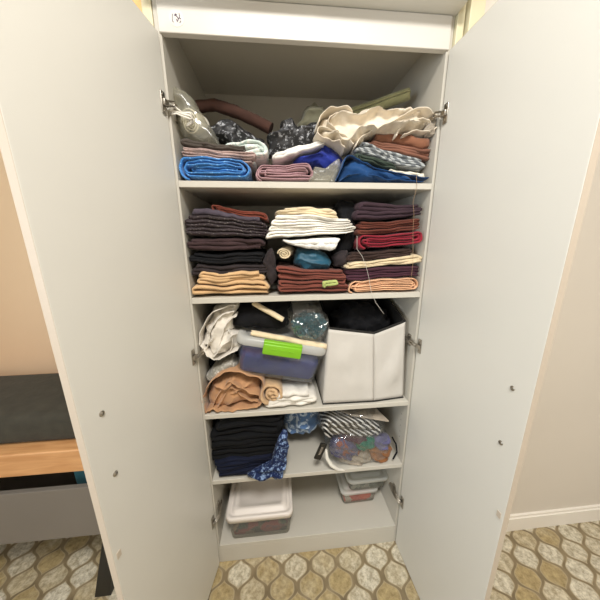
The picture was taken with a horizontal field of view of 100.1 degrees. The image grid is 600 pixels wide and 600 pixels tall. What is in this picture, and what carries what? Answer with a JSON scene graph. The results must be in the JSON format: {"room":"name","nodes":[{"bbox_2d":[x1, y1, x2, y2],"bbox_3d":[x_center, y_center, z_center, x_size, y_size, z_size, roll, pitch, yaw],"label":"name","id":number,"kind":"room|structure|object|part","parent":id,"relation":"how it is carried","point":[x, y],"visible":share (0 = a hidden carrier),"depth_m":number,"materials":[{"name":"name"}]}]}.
{"room":"bedroom","nodes":[
{"label":"bedroom","id":0,"kind":"room"},
{"bbox_2d":[0,150,57,375],"bbox_3d":[-0.170,-0.282,1.577,4.100,2.950,0.080,-2,14,-5],"label":"wall","id":1,"kind":"structure","parent":0,"point":[25,344],"depth_m":1.47,"materials":[{"name":"beige paint"}]},
{"bbox_2d":[0,520,599,599],"bbox_3d":[0.014,1.608,0.140,4.100,0.050,3.620,-2,14,-5],"label":"floor","id":2,"kind":"structure","parent":0,"point":[559,562],"depth_m":1.22,"materials":[{"name":"carpet"}]},
{"bbox_2d":[0,373,113,596],"bbox_3d":[-1.396,0.900,1.306,1.240,0.800,0.630,-2,14,-5],"label":"bench","id":3,"kind":"object","parent":2,"relation":"on","point":[41,498],"visible":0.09,"depth_m":1.02,"materials":[{"name":"brown wood"}]},
{"bbox_2d":[0,373,74,443],"bbox_3d":[-1.202,0.464,1.121,0.720,0.130,0.360,-2,14,-5],"label":"cushion","id":4,"kind":"object","parent":3,"relation":"on","point":[33,407],"visible":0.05,"depth_m":0.98,"materials":[{"name":"fabric"}]},
{"bbox_3d":[-1.365,0.896,1.013,1.150,0.255,0.020,-2,14,-5],"label":"drawer","id":5,"kind":"part","parent":3,"relation":"part of","materials":[{"name":"grey wood"}]},
{"bbox_2d":[74,471,86,483],"bbox_3d":[-0.927,0.831,1.138,0.075,0.294,0.090,-2,14,-5],"label":"box","id":6,"kind":"object","parent":3,"relation":"in","point":[80,477],"visible":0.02,"depth_m":1.07,"materials":[{"name":"teal fabric"}]},
{"bbox_3d":[-0.875,1.174,1.122,0.120,0.345,0.040,-2,14,-5],"label":"leg","id":7,"kind":"part","parent":3,"relation":"part of","materials":[{"name":"black plastic"}]},
{"bbox_2d":[0,0,599,599],"bbox_3d":[0.010,0.191,1.054,1.057,2.273,0.999,-2,14,-5],"label":"tall cabinet","id":8,"kind":"object","parent":2,"relation":"on","point":[91,148],"visible":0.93,"depth_m":0.74,"materials":[{"name":"white laminate"}]},
{"bbox_3d":[-0.440,0.315,0.771,0.018,2.160,0.466,1,14,5],"label":"door","id":9,"kind":"part","parent":8,"relation":"part of","materials":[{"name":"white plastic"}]},
{"bbox_2d":[133,0,141,11],"bbox_3d":[-0.494,-0.124,0.935,0.073,2.950,0.056,-2,14,-5],"label":"trim","id":10,"kind":"structure","parent":8,"relation":"attached to","point":[137,2],"depth_m":0.73,"materials":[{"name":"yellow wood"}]},
{"bbox_3d":[-0.438,0.155,1.243,0.018,2.262,0.516,-2,14,-5],"label":"panel","id":11,"kind":"part","parent":8,"relation":"part of","materials":[{"name":"white plastic"}]},
{"bbox_2d":[179,156,252,180],"bbox_3d":[-0.302,-0.484,0.998,0.238,0.084,0.316,-2,14,-5],"label":"folded fabric","id":12,"kind":"object","parent":8,"relation":"on","point":[200,168],"visible":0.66,"depth_m":0.86,"materials":[{"name":"blue fabric"}]},
{"bbox_2d":[182,147,257,180],"bbox_3d":[-0.292,-0.526,0.989,0.257,0.055,0.305,-2,14,-5],"label":"folded fabric","id":13,"kind":"object","parent":12,"relation":"on","point":[248,158],"visible":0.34,"depth_m":0.85,"materials":[{"name":"fabric"}]},
{"bbox_2d":[180,138,245,151],"bbox_3d":[-0.310,-0.560,0.984,0.223,0.046,0.282,-2,14,-5],"label":"folded fabric","id":14,"kind":"object","parent":13,"relation":"on","point":[185,142],"visible":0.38,"depth_m":0.86,"materials":[{"name":"fabric"}]},
{"bbox_3d":[-0.351,-0.629,0.890,0.133,0.199,0.128,-2,14,-5],"label":"plastic bag","id":15,"kind":"object","parent":14,"relation":"on","visible":0},
{"bbox_2d":[169,106,193,126],"bbox_3d":[-0.381,-0.592,0.812,0.072,0.050,0.019,-7,15,-26],"label":"ribbon","id":16,"kind":"object","parent":15,"relation":"hanging from","point":[180,113],"visible":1,"depth_m":0.81,"materials":[{"name":"fabric"}]},
{"bbox_2d":[180,108,209,138],"bbox_3d":[-0.372,-0.627,0.895,0.065,0.092,0.116,0,14,3],"label":"roll","id":17,"kind":"object","parent":15,"relation":"in","point":[199,128],"visible":0.84,"depth_m":0.86,"materials":[{"name":"beige fabric"}]},
{"bbox_2d":[226,139,269,176],"bbox_3d":[-0.199,-0.548,0.985,0.160,0.087,0.236,-2,14,-5],"label":"folded fabric","id":18,"kind":"object","parent":13,"relation":"on","point":[261,150],"visible":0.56,"depth_m":0.89,"materials":[{"name":"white fabric"}]},
{"bbox_2d":[208,119,267,147],"bbox_3d":[-0.234,-0.615,0.956,0.224,0.105,0.140,-2,14,-5],"label":"fabric","id":19,"kind":"object","parent":18,"relation":"on","point":[226,131],"visible":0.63,"depth_m":0.91,"materials":[{"name":"fabric"}]},
{"bbox_2d":[192,270,270,294],"bbox_3d":[-0.269,-0.100,1.093,0.298,0.096,0.315,-2,14,-5],"label":"folded fabric","id":20,"kind":"object","parent":8,"relation":"on","point":[235,282],"visible":0.73,"depth_m":0.95,"materials":[{"name":"beige fabric"}]},
{"bbox_2d":[192,262,266,275],"bbox_3d":[-0.269,-0.148,1.087,0.301,0.055,0.302,-2,14,-5],"label":"folded fabric","id":21,"kind":"object","parent":20,"relation":"on","point":[239,266],"visible":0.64,"depth_m":0.95,"materials":[{"name":"grey fabric"}]},
{"bbox_2d":[189,249,266,264],"bbox_3d":[-0.281,-0.189,1.073,0.276,0.050,0.304,-2,14,-5],"label":"folded fabric","id":22,"kind":"object","parent":21,"relation":"on","point":[251,255],"visible":0.96,"depth_m":0.94,"materials":[{"name":"fabric"}]},
{"bbox_2d":[187,238,266,250],"bbox_3d":[-0.281,-0.239,1.062,0.279,0.052,0.312,-2,14,-5],"label":"folded fabric","id":23,"kind":"object","parent":22,"relation":"on","point":[201,244],"visible":1,"depth_m":0.92,"materials":[{"name":"fabric"}]},
{"bbox_2d":[184,215,268,237],"bbox_3d":[-0.270,-0.308,1.046,0.301,0.096,0.314,-2,14,-5],"label":"folded fabric","id":24,"kind":"object","parent":23,"relation":"on","point":[199,225],"visible":0.94,"depth_m":0.91,"materials":[{"name":"fabric"}]},
{"bbox_2d":[192,208,261,221],"bbox_3d":[-0.281,-0.339,1.038,0.254,0.068,0.300,-2,14,-5],"label":"folded fabric","id":25,"kind":"object","parent":24,"relation":"on","point":[206,211],"visible":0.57,"depth_m":0.90,"materials":[{"name":"fabric"}]},
{"bbox_2d":[211,205,268,223],"bbox_3d":[-0.233,-0.349,1.037,0.210,0.062,0.270,-2,14,-5],"label":"folded fabric","id":26,"kind":"object","parent":25,"relation":"on","point":[263,217],"visible":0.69,"depth_m":0.92,"materials":[{"name":"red fabric"}]},
{"bbox_2d":[263,248,277,284],"bbox_3d":[-0.117,-0.130,0.986,0.057,0.148,0.082,-2,14,-5],"label":"draped fabric","id":27,"kind":"object","parent":21,"relation":"on","point":[269,261],"visible":0.97,"depth_m":0.95,"materials":[{"name":"grey fabric"}]},
{"bbox_2d":[202,356,264,412],"bbox_3d":[-0.288,0.363,1.146,0.264,0.195,0.213,-2,14,-5],"label":"crumpled cloth","id":28,"kind":"object","parent":8,"relation":"on","point":[232,389],"visible":0.81,"depth_m":1.08,"materials":[{"name":"fabric"}]},
{"bbox_2d":[206,353,238,380],"bbox_3d":[-0.340,0.292,1.109,0.138,0.102,0.125,-2,14,-5],"label":"fabric","id":29,"kind":"object","parent":28,"relation":"on","point":[231,360],"visible":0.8,"depth_m":1.07,"materials":[{"name":"white fabric"}]},
{"bbox_2d":[199,303,240,359],"bbox_3d":[-0.329,0.111,1.078,0.175,0.242,0.187,-2,14,-5],"label":"crumpled cloth","id":30,"kind":"object","parent":29,"relation":"on","point":[219,340],"visible":0.83,"depth_m":1.02,"materials":[{"name":"white fabric"}]},
{"bbox_2d":[210,348,239,366],"bbox_3d":[-0.354,0.262,1.203,0.130,0.112,0.144,-2,14,-5],"label":"draped fabric","id":31,"kind":"object","parent":28,"relation":"on","point":[237,353],"visible":0.08,"depth_m":1.15,"materials":[{"name":"fabric"}]},
{"bbox_2d":[236,325,325,358],"bbox_3d":[-0.083,0.228,1.148,0.384,0.238,0.265,-2,14,-5],"label":"storage box","id":32,"kind":"object","parent":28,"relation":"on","point":[270,347],"visible":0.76,"depth_m":1.02,"materials":[{"name":"clear plastic"}]},
{"bbox_2d":[233,301,293,328],"bbox_3d":[-0.172,0.056,1.129,0.287,0.129,0.205,-1,14,-3],"label":"draped fabric","id":33,"kind":"object","parent":32,"relation":"on","point":[248,316],"visible":0.68,"depth_m":1.04,"materials":[{"name":"fabric"}]},
{"bbox_2d":[252,302,283,321],"bbox_3d":[-0.129,0.046,1.024,0.129,0.087,0.034,0,14,2],"label":"roll","id":34,"kind":"object","parent":33,"relation":"on","point":[259,306],"visible":1,"depth_m":1.01,"materials":[{"name":"beige fabric"}]},
{"bbox_2d":[240,345,317,378],"bbox_3d":[-0.096,0.257,1.161,0.342,0.158,0.218,-2,14,-5],"label":"folded fabric","id":35,"kind":"object","parent":32,"relation":"in","point":[252,359],"visible":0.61,"depth_m":1.06,"materials":[{"name":"fabric"}]},
{"bbox_2d":[250,330,326,348],"bbox_3d":[-0.045,0.166,1.048,0.318,0.095,0.032,-2,14,-5],"label":"roll","id":36,"kind":"object","parent":32,"relation":"on","point":[254,332],"visible":1,"depth_m":1.03,"materials":[{"name":"beige fabric"}]},
{"bbox_3d":[0.034,0.096,1.077,0.191,0.180,0.132,-2,14,-5],"label":"plastic bag","id":37,"kind":"object","parent":32,"relation":"on","visible":0},
{"bbox_2d":[291,311,326,339],"bbox_3d":[0.039,0.107,1.071,0.157,0.124,0.101,-2,14,-5],"label":"fringe","id":38,"kind":"object","parent":37,"relation":"in","point":[315,327],"visible":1,"depth_m":1.06,"materials":[{"name":"teal plastic"}]},
{"bbox_2d":[214,453,272,476],"bbox_3d":[-0.267,0.731,1.270,0.277,0.101,0.276,-2,14,-5],"label":"folded fabric","id":39,"kind":"object","parent":8,"relation":"on","point":[231,465],"visible":0.38,"depth_m":1.14,"materials":[{"name":"blue fabric"}]},
{"bbox_2d":[210,414,284,459],"bbox_3d":[-0.244,0.590,1.255,0.335,0.250,0.277,-2,14,-5],"label":"folded fabric","id":40,"kind":"object","parent":39,"relation":"on","point":[249,436],"visible":0.62,"depth_m":1.13,"materials":[{"name":"fabric"}]},
{"bbox_2d":[226,478,292,523],"bbox_3d":[-0.212,1.079,1.398,0.329,0.163,0.346,-2,14,-5],"label":"storage box","id":41,"kind":"object","parent":8,"relation":"on","point":[271,499],"visible":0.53,"depth_m":1.28,"materials":[{"name":"plastic"}]},
{"bbox_2d":[233,518,287,534],"bbox_3d":[-0.211,1.100,1.403,0.273,0.104,0.290,-2,14,-5],"label":"scraps","id":42,"kind":"object","parent":41,"relation":"in","point":[276,524],"visible":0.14,"depth_m":1.27,"materials":[{"name":"fabric"}]},
{"bbox_2d":[247,429,288,480],"bbox_3d":[-0.144,0.698,1.112,0.194,0.272,0.038,-2,14,-5],"label":"draped fabric","id":43,"kind":"object","parent":8,"relation":"on","point":[274,468],"visible":1,"depth_m":1.12,"materials":[{"name":"fabric"}]},
{"bbox_2d":[256,163,312,181],"bbox_3d":[-0.066,-0.480,1.010,0.206,0.066,0.296,-2,14,-5],"label":"folded fabric","id":44,"kind":"object","parent":8,"relation":"on","point":[300,172],"visible":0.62,"depth_m":0.88,"materials":[{"name":"fabric"}]},
{"bbox_2d":[272,141,323,165],"bbox_3d":[-0.015,-0.560,0.998,0.192,0.075,0.230,-2,14,-5],"label":"folded fabric","id":45,"kind":"object","parent":44,"relation":"on","point":[287,157],"visible":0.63,"depth_m":0.90,"materials":[{"name":"white fabric"}]},
{"bbox_2d":[267,118,318,158],"bbox_3d":[-0.011,-0.616,0.967,0.234,0.129,0.135,-2,14,-5],"label":"fabric","id":46,"kind":"object","parent":45,"relation":"on","point":[289,135],"visible":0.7,"depth_m":0.92,"materials":[{"name":"fabric"}]},
{"bbox_2d":[194,98,273,133],"bbox_3d":[-0.254,-0.712,0.977,0.300,0.128,0.050,0,14,1],"label":"roll","id":47,"kind":"object","parent":46,"relation":"on","point":[212,104],"visible":0.99,"depth_m":0.96,"materials":[{"name":"brown fabric"}]},
{"bbox_2d":[297,102,324,126],"bbox_3d":[0.048,-0.740,1.049,0.137,0.132,0.151,-2,14,-5],"label":"draped fabric","id":48,"kind":"object","parent":46,"relation":"on","point":[311,113],"visible":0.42,"depth_m":0.99,"materials":[{"name":"fabric"}]},
{"bbox_3d":[-0.004,0.083,1.522,0.900,2.262,0.012,-2,14,-5],"label":"panel","id":49,"kind":"part","parent":8,"relation":"part of","materials":[{"name":"white wood"}]},
{"bbox_2d":[265,376,316,407],"bbox_3d":[-0.052,0.401,1.201,0.240,0.082,0.256,-2,14,-5],"label":"folded fabric","id":50,"kind":"object","parent":8,"relation":"on","point":[296,391],"visible":0.62,"depth_m":1.10,"materials":[{"name":"fabric"}]},
{"bbox_2d":[260,374,282,404],"bbox_3d":[-0.131,0.381,1.183,0.104,0.103,0.236,-2,14,-5],"label":"folded fabric","id":51,"kind":"object","parent":50,"relation":"on","point":[273,386],"visible":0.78,"depth_m":1.09,"materials":[{"name":"fabric"}]},
{"bbox_3d":[0.010,-0.960,1.016,0.900,0.018,0.480,-2,14,-5],"label":"panel","id":52,"kind":"part","parent":8,"relation":"part of","materials":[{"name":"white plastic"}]},
{"bbox_2d":[284,412,317,433],"bbox_3d":[0.002,0.594,1.298,0.189,0.187,0.165,-2,14,-5],"label":"fabric","id":53,"kind":"object","parent":8,"relation":"in","point":[300,423],"visible":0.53,"depth_m":1.25,"materials":[{"name":"fabric"}]},
{"bbox_2d":[178,181,431,205],"bbox_3d":[0.015,-0.463,1.127,0.899,0.021,0.500,-2,14,-5],"label":"shelf","id":54,"kind":"object","parent":8,"relation":"attached to","point":[209,193],"depth_m":0.96,"materials":[{"name":"white laminate"}]},
{"bbox_2d":[192,279,419,303],"bbox_3d":[0.018,-0.067,1.223,0.899,0.021,0.500,-2,14,-5],"label":"shelf","id":55,"kind":"object","parent":8,"relation":"attached to","point":[274,295],"depth_m":0.99,"materials":[{"name":"white laminate"}]},
{"bbox_2d":[212,412,401,484],"bbox_3d":[0.025,0.761,1.424,0.899,0.021,0.500,-2,14,-5],"label":"shelf","id":56,"kind":"object","parent":8,"relation":"attached to","point":[302,450],"depth_m":1.23,"materials":[{"name":"white laminate"}]},
{"bbox_2d":[205,374,408,419],"bbox_3d":[0.022,0.425,1.342,0.899,0.021,0.500,-2,14,-5],"label":"shelf","id":57,"kind":"object","parent":8,"relation":"attached to","point":[317,406],"depth_m":1.11,"materials":[{"name":"white laminate"}]},
{"bbox_3d":[0.029,1.144,1.517,0.899,0.020,0.500,-2,14,-5],"label":"panel","id":58,"kind":"part","parent":8,"relation":"part of","materials":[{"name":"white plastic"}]},
{"bbox_2d":[276,260,348,291],"bbox_3d":[0.039,-0.115,1.118,0.292,0.105,0.313,-2,14,-5],"label":"folded fabric","id":59,"kind":"object","parent":8,"relation":"on","point":[291,278],"visible":0.93,"depth_m":0.98,"materials":[{"name":"fabric"}]},
{"bbox_2d":[277,245,294,258],"bbox_3d":[-0.055,-0.201,1.038,0.057,0.047,0.186,1,14,4],"label":"roll","id":60,"kind":"object","parent":59,"relation":"on","point":[285,252],"visible":1,"depth_m":0.95,"materials":[{"name":"beige fabric"}]},
{"bbox_2d":[293,248,330,268],"bbox_3d":[0.049,-0.167,1.031,0.155,0.093,0.154,-2,14,-5],"label":"fabric","id":61,"kind":"object","parent":59,"relation":"on","point":[304,258],"visible":0.82,"depth_m":0.98,"materials":[{"name":"teal fabric"}]},
{"bbox_2d":[282,236,339,250],"bbox_3d":[0.033,-0.233,1.035,0.222,0.056,0.236,-2,14,-5],"label":"folded fabric","id":62,"kind":"object","parent":61,"relation":"on","point":[324,242],"visible":1,"depth_m":0.94,"materials":[{"name":"white fabric"}]},
{"bbox_2d":[266,214,355,238],"bbox_3d":[0.030,-0.301,1.035,0.344,0.094,0.255,-2,14,-5],"label":"folded fabric","id":63,"kind":"object","parent":62,"relation":"on","point":[293,226],"visible":1,"depth_m":0.92,"materials":[{"name":"fabric"}]},
{"bbox_2d":[274,207,337,217],"bbox_3d":[0.021,-0.354,1.038,0.252,0.048,0.237,-2,14,-5],"label":"folded fabric","id":64,"kind":"object","parent":63,"relation":"on","point":[324,212],"visible":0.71,"depth_m":0.94,"materials":[{"name":"beige fabric"}]},
{"bbox_2d":[322,280,337,287],"bbox_3d":[0.118,-0.062,0.974,0.064,0.032,0.014,-2,14,-5],"label":"folded fabric","id":65,"kind":"object","parent":59,"relation":"on","point":[331,282],"visible":1,"depth_m":0.97,"materials":[{"name":"fabric"}]},
{"bbox_2d":[331,250,347,266],"bbox_3d":[0.161,-0.170,1.024,0.066,0.068,0.085,-2,14,-5],"label":"draped fabric","id":66,"kind":"object","parent":59,"relation":"on","point":[339,258],"visible":0.94,"depth_m":0.99,"materials":[{"name":"grey fabric"}]},
{"bbox_2d":[314,424,397,470],"bbox_3d":[0.264,0.703,1.247,0.416,0.196,0.167,-2,14,-5],"label":"pouch","id":67,"kind":"object","parent":8,"relation":"on","point":[322,447],"visible":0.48,"depth_m":1.16,"materials":[{"name":"plastic"}]},
{"bbox_2d":[329,435,360,460],"bbox_3d":[0.220,0.719,1.219,0.161,0.123,0.084,-2,14,-5],"label":"scrap","id":68,"kind":"object","parent":67,"relation":"in","point":[339,447],"visible":0.91,"depth_m":1.19,"materials":[{"name":"purple fabric"}]},
{"bbox_2d":[342,433,366,444],"bbox_3d":[0.264,0.662,1.213,0.123,0.043,0.077,-2,14,-5],"label":"scrap","id":69,"kind":"object","parent":67,"relation":"in","point":[356,439],"visible":0.58,"depth_m":1.19,"materials":[{"name":"fabric"}]},
{"bbox_2d":[339,449,370,465],"bbox_3d":[0.273,0.759,1.233,0.166,0.060,0.084,-2,14,-5],"label":"scrap","id":70,"kind":"object","parent":67,"relation":"in","point":[364,456],"visible":0.57,"depth_m":1.21,"materials":[{"name":"fabric"}]},
{"bbox_2d":[356,435,374,450],"bbox_3d":[0.311,0.689,1.219,0.110,0.077,0.087,-2,14,-5],"label":"scrap","id":71,"kind":"object","parent":67,"relation":"in","point":[369,444],"visible":0.58,"depth_m":1.20,"materials":[{"name":"fabric"}]},
{"bbox_2d":[368,444,391,462],"bbox_3d":[0.395,0.736,1.240,0.124,0.099,0.083,-2,14,-5],"label":"scrap","id":72,"kind":"object","parent":67,"relation":"in","point":[376,454],"visible":0.63,"depth_m":1.22,"materials":[{"name":"orange fabric"}]},
{"bbox_2d":[373,432,390,450],"bbox_3d":[0.395,0.687,1.229,0.089,0.070,0.083,-2,14,-5],"label":"scrap","id":73,"kind":"object","parent":67,"relation":"in","point":[383,440],"visible":0.76,"depth_m":1.21,"materials":[{"name":"fabric"}]},
{"bbox_3d":[0.465,0.727,1.233,0.027,0.086,0.057,1,14,7],"label":"carry cord","id":74,"kind":"part","parent":67,"relation":"part of","materials":[{"name":"fabric"}]},
{"bbox_2d":[335,473,377,495],"bbox_3d":[0.327,1.086,1.486,0.220,0.100,0.183,-2,14,-5],"label":"storage box","id":75,"kind":"object","parent":8,"relation":"on","point":[344,486],"visible":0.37,"depth_m":1.41,"materials":[{"name":"plastic"}]},
{"bbox_2d":[342,493,373,501],"bbox_3d":[0.327,1.098,1.489,0.178,0.060,0.141,-2,14,-5],"label":"scraps","id":76,"kind":"object","parent":75,"relation":"in","point":[351,497],"visible":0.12,"depth_m":1.42,"materials":[{"name":"fabric"}]},
{"bbox_2d":[345,469,387,484],"bbox_3d":[0.367,0.994,1.450,0.236,0.089,0.176,-2,14,-5],"label":"storage box","id":77,"kind":"object","parent":75,"relation":"on","point":[379,475],"visible":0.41,"depth_m":1.38,"materials":[{"name":"plastic"}]},
{"bbox_2d":[349,481,383,488],"bbox_3d":[0.367,1.004,1.452,0.191,0.057,0.131,-2,14,-5],"label":"scraps","id":78,"kind":"object","parent":77,"relation":"in","point":[374,484],"visible":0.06,"depth_m":1.39,"materials":[{"name":"grey fabric"}]},
{"bbox_2d":[314,298,405,403],"bbox_3d":[0.275,0.202,1.235,0.385,0.456,0.336,-2,14,-5],"label":"fabric bin","id":79,"kind":"object","parent":8,"relation":"on","point":[357,366],"visible":0.78,"depth_m":1.11,"materials":[{"name":"white fabric"}]},
{"bbox_2d":[330,302,389,331],"bbox_3d":[0.289,0.096,1.201,0.292,0.172,0.163,-2,14,-5],"label":"draped fabric","id":80,"kind":"object","parent":79,"relation":"in","point":[365,316],"visible":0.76,"depth_m":1.14,"materials":[{"name":"fabric"}]},
{"bbox_2d":[329,155,428,182],"bbox_3d":[0.291,-0.495,0.999,0.352,0.096,0.235,-2,14,-5],"label":"draped fabric","id":81,"kind":"object","parent":8,"relation":"on","point":[352,169],"visible":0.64,"depth_m":0.91,"materials":[{"name":"fabric"}]},
{"bbox_2d":[292,145,342,175],"bbox_3d":[0.078,-0.537,0.970,0.222,0.099,0.141,-2,14,-5],"label":"draped fabric","id":82,"kind":"object","parent":81,"relation":"on","point":[326,161],"visible":0.76,"depth_m":0.93,"materials":[{"name":"fabric"}]},
{"bbox_2d":[313,105,436,156],"bbox_3d":[0.268,-0.623,0.937,0.442,0.168,0.213,-2,14,-5],"label":"crumpled cloth","id":83,"kind":"object","parent":82,"relation":"on","point":[342,130],"visible":0.85,"depth_m":0.88,"materials":[{"name":"beige fabric"}]},
{"bbox_2d":[424,119,436,137],"bbox_3d":[0.462,-0.624,0.900,0.034,0.070,0.036,-2,14,-5],"label":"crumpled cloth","id":84,"kind":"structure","parent":83,"relation":"attached to","point":[430,126],"depth_m":0.89,"materials":[{"name":"fabric"}]},
{"bbox_2d":[353,153,396,169],"bbox_3d":[0.269,-0.530,1.025,0.168,0.059,0.264,-2,14,-5],"label":"folded fabric","id":85,"kind":"object","parent":81,"relation":"on","point":[375,162],"visible":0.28,"depth_m":0.91,"materials":[{"name":"green fabric"}]},
{"bbox_2d":[351,142,424,172],"bbox_3d":[0.319,-0.551,1.026,0.271,0.095,0.255,-2,14,-5],"label":"folded fabric","id":86,"kind":"object","parent":85,"relation":"on","point":[404,163],"visible":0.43,"depth_m":0.92,"materials":[{"name":"fabric"}]},
{"bbox_2d":[368,141,430,162],"bbox_3d":[0.345,-0.573,1.033,0.246,0.065,0.264,-2,14,-5],"label":"folded fabric","id":87,"kind":"object","parent":86,"relation":"on","point":[422,154],"visible":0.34,"depth_m":0.91,"materials":[{"name":"fabric"}]},
{"bbox_2d":[370,134,429,148],"bbox_3d":[0.361,-0.608,1.029,0.202,0.059,0.264,-2,14,-5],"label":"folded fabric","id":88,"kind":"object","parent":87,"relation":"on","point":[410,140],"visible":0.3,"depth_m":0.91,"materials":[{"name":"fabric"}]},
{"bbox_2d":[388,169,424,177],"bbox_3d":[0.385,-0.494,1.041,0.142,0.034,0.249,-2,14,-5],"label":"folded fabric","id":89,"kind":"object","parent":81,"relation":"on","point":[409,173],"visible":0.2,"depth_m":0.93,"materials":[{"name":"beige fabric"}]},
{"bbox_2d":[351,87,410,113],"bbox_3d":[0.276,-0.791,1.045,0.338,0.093,0.060,5,15,21],"label":"roll","id":90,"kind":"object","parent":8,"relation":"in","point":[401,96],"visible":0.57,"depth_m":1.00,"materials":[{"name":"green fabric"}]},
{"bbox_2d":[345,276,417,292],"bbox_3d":[0.324,-0.094,1.145,0.296,0.062,0.300,-2,14,-5],"label":"folded fabric","id":91,"kind":"object","parent":8,"relation":"on","point":[402,282],"visible":0.64,"depth_m":1.01,"materials":[{"name":"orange fabric"}]},
{"bbox_2d":[331,264,418,279],"bbox_3d":[0.318,-0.141,1.129,0.308,0.064,0.282,-2,14,-5],"label":"folded fabric","id":92,"kind":"object","parent":91,"relation":"on","point":[406,269],"visible":0.72,"depth_m":1.00,"materials":[{"name":"fabric"}]},
{"bbox_2d":[332,253,421,268],"bbox_3d":[0.316,-0.180,1.118,0.311,0.059,0.286,-2,14,-5],"label":"folded fabric","id":93,"kind":"object","parent":92,"relation":"on","point":[413,258],"visible":0.55,"depth_m":0.99,"materials":[{"name":"beige fabric"}]},
{"bbox_2d":[346,247,411,261],"bbox_3d":[0.305,-0.205,1.117,0.277,0.057,0.287,-2,14,-5],"label":"folded fabric","id":94,"kind":"object","parent":93,"relation":"on","point":[368,254],"visible":0.8,"depth_m":0.99,"materials":[{"name":"brown fabric"}]},
{"bbox_2d":[331,200,355,256],"bbox_3d":[0.183,-0.289,1.060,0.089,0.246,0.164,-2,14,-5],"label":"draped fabric","id":95,"kind":"object","parent":94,"relation":"on","point":[344,209],"visible":0.56,"depth_m":0.99,"materials":[{"name":"fabric"}]},
{"bbox_2d":[351,231,422,250],"bbox_3d":[0.338,-0.260,1.103,0.264,0.079,0.291,-2,14,-5],"label":"folded fabric","id":96,"kind":"object","parent":94,"relation":"on","point":[361,242],"visible":0.87,"depth_m":0.98,"materials":[{"name":"red fabric"}]},
{"bbox_2d":[354,219,419,235],"bbox_3d":[0.329,-0.312,1.093,0.252,0.066,0.284,-2,14,-5],"label":"folded fabric","id":97,"kind":"object","parent":96,"relation":"on","point":[362,228],"visible":0.9,"depth_m":0.97,"materials":[{"name":"fabric"}]},
{"bbox_2d":[351,201,421,222],"bbox_3d":[0.328,-0.371,1.082,0.276,0.072,0.282,-2,14,-5],"label":"folded fabric","id":98,"kind":"object","parent":97,"relation":"on","point":[365,211],"visible":0.82,"depth_m":0.95,"materials":[{"name":"fabric"}]},
{"bbox_2d":[411,176,416,276],"bbox_3d":[0.429,-0.270,0.949,0.024,0.392,0.001,-2,14,-5],"label":"thread","id":99,"kind":"object","parent":8,"relation":"hanging from","point":[416,176],"visible":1,"depth_m":0.93,"materials":[{"name":"brown"}]},
{"bbox_3d":[0.476,0.127,1.324,0.018,2.262,0.516,-2,14,-5],"label":"panel","id":100,"kind":"part","parent":8,"relation":"part of","materials":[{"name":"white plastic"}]},
{"bbox_2d":[452,4,465,46],"bbox_3d":[0.518,-0.153,1.018,0.024,2.950,0.070,-2,14,-5],"label":"trim","id":101,"kind":"structure","parent":8,"relation":"attached to","point":[460,17],"depth_m":0.81,"materials":[{"name":"beige paint"}]},
{"bbox_3d":[0.537,0.287,0.853,0.018,2.160,0.466,-2,14,-7],"label":"door","id":102,"kind":"part","parent":8,"relation":"part of","materials":[{"name":"white plastic"}]},
{"bbox_3d":[0.251,0.572,1.270,0.352,0.203,0.231,-2,14,-5],"label":"plastic bag","id":103,"kind":"object","parent":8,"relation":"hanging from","visible":0},
{"bbox_2d":[319,410,380,437],"bbox_3d":[0.240,0.582,1.281,0.292,0.124,0.216,-2,14,-5],"label":"fabric","id":104,"kind":"object","parent":103,"relation":"in","point":[336,422],"visible":0.58,"depth_m":1.19,"materials":[{"name":"fabric"}]},
{"bbox_2d":[338,408,388,421],"bbox_3d":[0.301,0.551,1.211,0.235,0.046,0.074,-2,14,-5],"label":"paper packet","id":105,"kind":"object","parent":104,"relation":"on","point":[369,413],"visible":0.79,"depth_m":1.20,"materials":[{"name":"paper"}]},
{"bbox_2d":[484,0,599,513],"bbox_3d":[1.256,-0.178,1.097,1.350,2.950,0.081,-2,14,-5],"label":"wall","id":106,"kind":"structure","parent":0,"point":[561,465],"depth_m":1.23,"materials":[{"name":"paint"}]},
{"bbox_2d":[250,0,467,16],"bbox_3d":[0.009,-1.280,0.902,0.942,0.677,0.591,-2,14,-5],"label":"upper cabinet","id":107,"kind":"object","parent":106,"relation":"attached to","point":[439,7],"visible":0.16,"depth_m":0.77,"materials":[{"name":"white wood"}]},
{"bbox_2d":[141,0,154,27],"bbox_3d":[-0.451,-1.150,0.688,0.027,0.840,0.062,-2,14,-5],"label":"trim","id":108,"kind":"structure","parent":107,"relation":"attached to","point":[147,10],"depth_m":0.73,"materials":[{"name":"beige paint"}]},
{"bbox_2d":[463,0,485,35],"bbox_3d":[0.562,-0.153,1.016,0.048,2.950,0.082,-2,14,-5],"label":"trim","id":109,"kind":"structure","parent":106,"relation":"attached to","point":[475,9],"depth_m":0.79,"materials":[{"name":"beige paint"}]},
{"bbox_2d":[506,504,599,531],"bbox_3d":[1.273,1.218,1.387,1.350,0.100,0.015,-2,14,-5],"label":"baseboard","id":110,"kind":"structure","parent":106,"relation":"attached to","point":[546,518],"depth_m":1.39,"materials":[{"name":"white wood"}]}
]}

